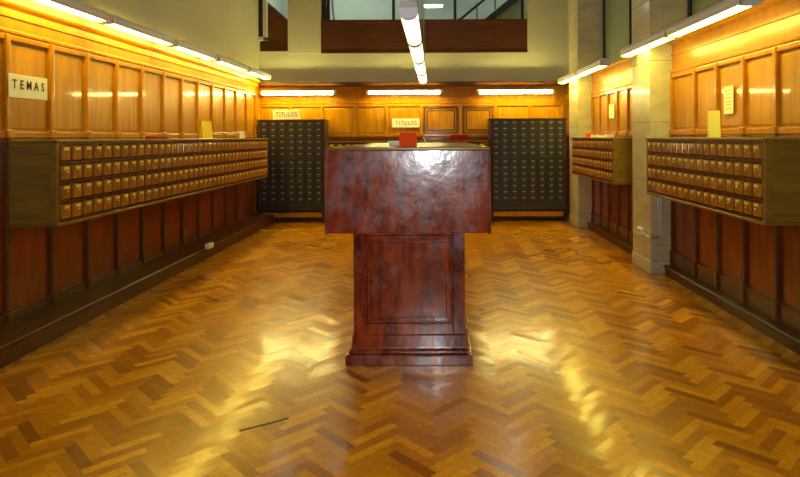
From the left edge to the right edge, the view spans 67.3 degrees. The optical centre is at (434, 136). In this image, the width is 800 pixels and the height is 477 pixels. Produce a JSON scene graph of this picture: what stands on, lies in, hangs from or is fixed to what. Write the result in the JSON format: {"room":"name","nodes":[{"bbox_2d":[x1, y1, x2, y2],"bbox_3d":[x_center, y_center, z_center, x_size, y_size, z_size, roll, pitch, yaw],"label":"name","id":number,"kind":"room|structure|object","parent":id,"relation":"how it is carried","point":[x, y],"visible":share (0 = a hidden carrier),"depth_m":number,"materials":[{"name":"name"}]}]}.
{"room":"library","nodes":[
{"label":"library","id":0,"kind":"room"},
{"bbox_2d":[0,0,262,323],"bbox_3d":[-3.057,-1.334,3.500,0.260,5.500,13.400,0,0,0],"label":"wall","id":1,"kind":"structure","parent":0,"point":[104,81],"depth_m":5.55,"materials":[{"name":"wood"}]},
{"bbox_2d":[8,73,46,100],"bbox_3d":[-2.928,-0.357,4.325,0.008,0.165,0.410,0,0,0],"label":"sign","id":2,"kind":"object","parent":1,"relation":"attached to","point":[19,86],"visible":1,"depth_m":4.30,"materials":[{"name":"beige paper"}]},
{"bbox_2d":[8,138,267,226],"bbox_3d":[-2.784,0.322,6.747,0.388,0.604,5.235,0,0,0],"label":"upper cabinet","id":3,"kind":"object","parent":1,"relation":"attached to","point":[53,183],"visible":1,"depth_m":4.87,"materials":[{"name":"brown wood"}]},
{"bbox_2d":[145,136,167,138],"bbox_3d":[-2.760,0.006,5.950,0.100,0.026,0.280,0,0,0],"label":"booklet","id":4,"kind":"object","parent":3,"relation":"on","point":[146,137],"visible":1,"depth_m":5.84,"materials":[{"name":"red paper"}]},
{"bbox_2d":[199,121,212,138],"bbox_3d":[-2.751,-0.087,7.218,0.071,0.212,0.140,0,0,30],"label":"card","id":5,"kind":"object","parent":3,"relation":"on","point":[206,126],"visible":1,"depth_m":7.20,"materials":[{"name":"yellow paper"}]},
{"bbox_2d":[213,131,244,137],"bbox_3d":[-2.789,-0.030,7.995,0.090,0.100,1.201,0,0,4],"label":"adapter","id":6,"kind":"object","parent":3,"relation":"on","point":[241,133],"visible":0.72,"depth_m":8.51,"materials":[{"name":"beige plastic"}]},
{"bbox_2d":[0,212,278,368],"bbox_3d":[-2.804,1.340,3.500,0.339,0.150,13.400,0,0,0],"label":"baseboard","id":7,"kind":"structure","parent":1,"relation":"attached to","point":[30,331],"depth_m":4.96,"materials":[{"name":"brown wood"}]},
{"bbox_2d":[33,0,270,79],"bbox_3d":[-2.844,-1.006,6.935,0.215,0.093,6.180,0,0,0],"label":"lamp","id":8,"kind":"object","parent":1,"relation":"attached to","point":[75,7],"visible":1,"depth_m":5.64,"materials":[{"name":"white plastic"}]},
{"bbox_2d":[205,242,213,248],"bbox_3d":[-2.588,1.245,6.880,0.051,0.055,0.150,0,0,0],"label":"box","id":9,"kind":"object","parent":1,"relation":"attached to","point":[209,245],"visible":1,"depth_m":6.85,"materials":[{"name":"beige plastic"}]},
{"bbox_2d":[268,0,287,18],"bbox_3d":[-0.229,-2.649,11.550,6.130,2.900,2.300,0,0,0],"label":"wall","id":10,"kind":"structure","parent":0,"point":[281,6],"depth_m":12.49,"materials":[{"name":"paint"}]},
{"bbox_2d":[0,219,799,476],"bbox_3d":[-0.182,1.451,3.500,5.580,0.100,13.400,0,0,0],"label":"floor","id":11,"kind":"structure","parent":0,"point":[587,362],"depth_m":3.45,"materials":[{"name":"brown wood"}]},
{"bbox_2d":[239,418,288,430],"bbox_3d":[-0.833,1.403,2.930,0.240,0.003,0.013,0,0,-32],"label":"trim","id":12,"kind":"structure","parent":11,"relation":"on","point":[284,418],"depth_m":2.92,"materials":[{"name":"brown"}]},
{"bbox_2d":[257,119,328,222],"bbox_3d":[-2.352,0.562,9.991,1.114,1.700,0.334,0,0,0],"label":"cabinet","id":13,"kind":"object","parent":11,"relation":"on","point":[295,181],"visible":0.9,"depth_m":9.83,"materials":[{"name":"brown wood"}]},
{"bbox_2d":[273,110,300,119],"bbox_3d":[-2.467,-0.371,9.978,0.460,0.165,0.017,0,0,0],"label":"sign","id":14,"kind":"object","parent":13,"relation":"on","point":[277,114],"visible":0.96,"depth_m":9.97,"materials":[{"name":"beige paper"}]},
{"bbox_2d":[324,142,490,365],"bbox_3d":[-0.161,0.731,5.025,1.012,1.340,2.874,0,0,0],"label":"lectern","id":15,"kind":"object","parent":11,"relation":"on","point":[408,212],"visible":1,"depth_m":3.67,"materials":[{"name":"brown wood"}]},
{"bbox_2d":[388,141,398,145],"bbox_3d":[-0.262,0.043,4.058,0.100,0.036,0.075,0,0,0],"label":"paper slip","id":16,"kind":"object","parent":15,"relation":"on","point":[391,143],"visible":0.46,"depth_m":4.02,"materials":[{"name":"beige paper"}]},
{"bbox_2d":[325,141,488,147],"bbox_3d":[-0.455,0.345,9.989,2.666,0.556,0.423,0,0,0],"label":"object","id":17,"kind":"object","parent":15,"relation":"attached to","point":[328,143],"visible":0.09,"depth_m":9.79,"materials":[{"name":"brown wood"}]},
{"bbox_2d":[451,135,467,140],"bbox_3d":[0.400,0.013,9.970,0.280,0.100,0.170,0,0,0],"label":"box","id":18,"kind":"object","parent":17,"relation":"on","point":[453,137],"visible":1,"depth_m":9.88,"materials":[{"name":"red cardboard"}]},
{"bbox_2d":[399,132,416,146],"bbox_3d":[-0.172,0.015,3.860,0.108,0.092,0.160,0,0,0],"label":"box","id":19,"kind":"object","parent":15,"relation":"on","point":[406,139],"visible":0.99,"depth_m":3.78,"materials":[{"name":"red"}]},
{"bbox_2d":[487,118,566,221],"bbox_3d":[1.530,0.542,9.991,1.279,1.700,0.334,0,0,0],"label":"cabinet","id":20,"kind":"object","parent":11,"relation":"on","point":[529,159],"visible":0.99,"depth_m":9.83,"materials":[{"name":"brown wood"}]},
{"bbox_2d":[569,0,602,228],"bbox_3d":[2.377,-1.363,9.400,0.452,5.500,0.624,0,0,0],"label":"stone column","id":21,"kind":"structure","parent":11,"relation":"on","point":[585,16],"depth_m":9.10,"materials":[{"name":"stone"}]},
{"bbox_2d":[632,0,686,274],"bbox_3d":[2.377,-1.363,6.325,0.452,5.500,0.574,0,0,0],"label":"stone column","id":22,"kind":"structure","parent":11,"relation":"on","point":[651,68],"depth_m":6.06,"materials":[{"name":"stone"}]},
{"bbox_2d":[637,227,643,234],"bbox_3d":[2.154,0.984,6.300,0.042,0.070,0.120,0,0,0],"label":"box","id":23,"kind":"object","parent":22,"relation":"attached to","point":[639,229],"visible":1,"depth_m":6.24,"materials":[{"name":"beige plastic"}]},
{"bbox_2d":[642,197,661,238],"bbox_3d":[2.218,0.782,6.135,0.130,0.487,0.212,0,0,0],"label":"conduit pipe","id":24,"kind":"object","parent":22,"relation":"attached to","point":[643,232],"visible":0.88,"depth_m":6.03,"materials":[{"name":"silver metal"}]},
{"bbox_2d":[259,0,568,219],"bbox_3d":[-0.222,-1.349,10.293,5.930,5.500,0.215,0,0,0],"label":"wall","id":25,"kind":"structure","parent":0,"point":[304,61],"depth_m":10.20,"materials":[{"name":"paint"}]},
{"bbox_2d":[258,0,267,40],"bbox_3d":[-2.920,-2.410,10.180,0.145,1.550,0.080,0,0,0],"label":"window","id":26,"kind":"structure","parent":25,"relation":"in","point":[263,4],"depth_m":10.17,"materials":[{"name":"beige paint"}]},
{"bbox_2d":[260,3,287,50],"bbox_3d":[-2.745,-1.932,10.300,0.529,0.952,0.080,0,0,0],"label":"trim","id":27,"kind":"structure","parent":25,"relation":"attached to","point":[277,23],"depth_m":10.26,"materials":[{"name":"brown wood"}]},
{"bbox_2d":[261,91,336,94],"bbox_3d":[-2.282,-0.737,10.070,1.263,0.072,0.220,0,0,0],"label":"lamp","id":28,"kind":"object","parent":25,"relation":"attached to","point":[262,92],"visible":1,"depth_m":9.97,"materials":[{"name":"white plastic"}]},
{"bbox_2d":[366,90,442,94],"bbox_3d":[-0.511,-0.746,10.070,1.281,0.072,0.220,0,0,0],"label":"lamp","id":29,"kind":"object","parent":25,"relation":"attached to","point":[368,92],"visible":1,"depth_m":10.02,"materials":[{"name":"white plastic"}]},
{"bbox_2d":[392,118,419,126],"bbox_3d":[-0.486,-0.237,10.166,0.475,0.150,0.008,0,0,0],"label":"sign","id":30,"kind":"object","parent":25,"relation":"attached to","point":[395,122],"visible":1,"depth_m":10.16,"materials":[{"name":"beige paper"}]},
{"bbox_2d":[258,81,569,212],"bbox_3d":[-0.284,0.167,10.135,5.390,2.210,0.130,0,0,0],"label":"wall paneling","id":31,"kind":"structure","parent":25,"relation":"attached to","point":[352,114],"depth_m":10.18,"materials":[{"name":"brown wood"}]},
{"bbox_2d":[322,0,525,19],"bbox_3d":[-0.189,-2.594,10.301,3.510,1.210,0.118,0,0,0],"label":"window","id":32,"kind":"structure","parent":25,"relation":"in","point":[331,9],"depth_m":10.31,"materials":[{"name":"black"}]},
{"bbox_2d":[321,19,527,52],"bbox_3d":[-0.184,-1.714,10.239,3.510,0.570,0.102,0,0,0],"label":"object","id":33,"kind":"structure","parent":25,"relation":"attached to","point":[440,35],"depth_m":10.20,"materials":[{"name":"brown wood"}]},
{"bbox_2d":[280,211,569,219],"bbox_3d":[-0.113,1.330,10.178,5.040,0.142,0.044,0,0,0],"label":"baseboard","id":34,"kind":"structure","parent":25,"relation":"attached to","point":[568,212],"depth_m":10.17,"materials":[{"name":"brown wood"}]},
{"bbox_2d":[476,89,553,93],"bbox_3d":[1.343,-0.756,10.070,1.298,0.072,0.220,0,0,0],"label":"lamp","id":35,"kind":"object","parent":25,"relation":"attached to","point":[530,91],"visible":1,"depth_m":9.97,"materials":[{"name":"white plastic"}]},
{"bbox_2d":[590,0,799,332],"bbox_3d":[2.481,0.207,3.500,0.260,2.360,13.400,0,0,0],"label":"wall","id":36,"kind":"structure","parent":0,"point":[755,50],"depth_m":4.85,"materials":[{"name":"wood"}]},
{"bbox_2d":[571,137,632,184],"bbox_3d":[2.237,0.281,8.062,0.348,0.556,2.134,0,0,0],"label":"upper cabinet","id":37,"kind":"object","parent":36,"relation":"attached to","point":[609,160],"visible":0.99,"depth_m":7.36,"materials":[{"name":"brown wood"}]},
{"bbox_2d":[604,134,613,136],"bbox_3d":[2.260,-0.017,7.800,0.100,0.040,0.140,0,0,0],"label":"paper slip","id":38,"kind":"object","parent":37,"relation":"on","point":[605,135],"visible":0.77,"depth_m":7.74,"materials":[{"name":"beige paper"}]},
{"bbox_2d":[587,222,632,254],"bbox_3d":[2.357,1.332,7.850,0.119,0.112,2.500,0,0,0],"label":"baseboard","id":39,"kind":"structure","parent":36,"relation":"attached to","point":[627,246],"depth_m":7.87,"materials":[{"name":"brown wood"}]},
{"bbox_2d":[609,104,613,117],"bbox_3d":[2.377,-0.347,8.080,0.003,0.190,0.235,0,0,0],"label":"paper notice","id":40,"kind":"object","parent":36,"relation":"attached to","point":[611,106],"visible":1,"depth_m":8.08,"materials":[{"name":"beige paper"}]},
{"bbox_2d":[602,0,631,63],"bbox_3d":[2.562,-2.538,7.850,0.050,3.150,2.500,0,0,0],"label":"window","id":41,"kind":"structure","parent":36,"relation":"in","point":[617,14],"depth_m":8.47,"materials":[{"name":"black"}]},
{"bbox_2d":[645,137,799,225],"bbox_3d":[2.237,0.281,4.842,0.348,0.556,2.134,0,0,0],"label":"upper cabinet","id":42,"kind":"object","parent":36,"relation":"attached to","point":[751,179],"visible":1,"depth_m":4.20,"materials":[{"name":"brown wood"}]},
{"bbox_2d":[707,110,720,136],"bbox_3d":[2.207,-0.103,4.747,0.088,0.213,0.056,0,0,15],"label":"card","id":43,"kind":"object","parent":42,"relation":"on","point":[713,129],"visible":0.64,"depth_m":4.73,"materials":[{"name":"yellow paper"}]},
{"bbox_2d":[687,0,763,17],"bbox_3d":[2.562,-2.538,4.775,0.050,3.150,2.550,0,0,0],"label":"window","id":44,"kind":"structure","parent":36,"relation":"in","point":[693,6],"depth_m":5.84,"materials":[{"name":"black"}]},
{"bbox_2d":[724,85,732,113],"bbox_3d":[2.377,-0.300,4.860,0.003,0.225,0.155,0,0,0],"label":"paper notice","id":45,"kind":"object","parent":36,"relation":"attached to","point":[728,90],"visible":1,"depth_m":4.86,"materials":[{"name":"beige paper"}]},
{"bbox_2d":[663,265,799,355],"bbox_3d":[2.357,1.332,4.775,0.119,0.112,2.550,0,0,0],"label":"baseboard","id":46,"kind":"structure","parent":36,"relation":"attached to","point":[789,338],"depth_m":4.56,"materials":[{"name":"brown wood"}]},
{"bbox_3d":[-0.237,-4.149,3.500,5.930,0.100,13.800,0,0,0],"label":"ceiling","id":47,"kind":"structure","parent":0,"visible":0},
{"bbox_2d":[398,0,426,83],"bbox_3d":[-0.175,-2.414,6.010,0.120,3.371,4.612,0,0,0],"label":"hanging lamp","id":48,"kind":"object","parent":47,"relation":"hanging from","point":[408,11],"visible":1,"depth_m":4.57,"materials":[{"name":"white plastic"}]},
{"bbox_2d":[401,15,420,45],"bbox_3d":[-0.166,-0.767,4.277,0.110,0.070,1.065,0,0,0],"label":"diffuser","id":49,"kind":"object","parent":48,"relation":"attached to","point":[412,30],"depth_m":4.21,"materials":[{"name":"white plastic"}]},
{"bbox_2d":[409,44,423,62],"bbox_3d":[-0.166,-0.767,5.433,0.110,0.070,1.065,0,0,0],"label":"diffuser","id":50,"kind":"object","parent":48,"relation":"attached to","point":[417,53],"depth_m":5.39,"materials":[{"name":"white plastic"}]},
{"bbox_2d":[414,61,425,74],"bbox_3d":[-0.166,-0.767,6.588,0.110,0.070,1.065,0,0,0],"label":"diffuser","id":51,"kind":"object","parent":48,"relation":"attached to","point":[420,68],"depth_m":6.54,"materials":[{"name":"white plastic"}]},
{"bbox_2d":[417,74,426,83],"bbox_3d":[-0.166,-0.767,7.742,0.110,0.070,1.065,0,0,0],"label":"diffuser","id":52,"kind":"object","parent":48,"relation":"attached to","point":[422,79],"depth_m":7.76,"materials":[{"name":"white plastic"}]},
{"bbox_2d":[558,0,610,83],"bbox_3d":[2.037,-2.482,8.435,0.139,3.258,2.480,0,0,0],"label":"lamp","id":53,"kind":"object","parent":47,"relation":"hanging from","point":[602,62],"visible":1,"depth_m":8.15,"materials":[{"name":"white plastic"}]},
{"bbox_2d":[620,0,760,56],"bbox_3d":[2.037,-2.482,5.155,0.139,3.258,2.520,0,0,0],"label":"lamp","id":54,"kind":"object","parent":47,"relation":"hanging from","point":[725,8],"visible":1,"depth_m":4.73,"materials":[{"name":"white plastic"}]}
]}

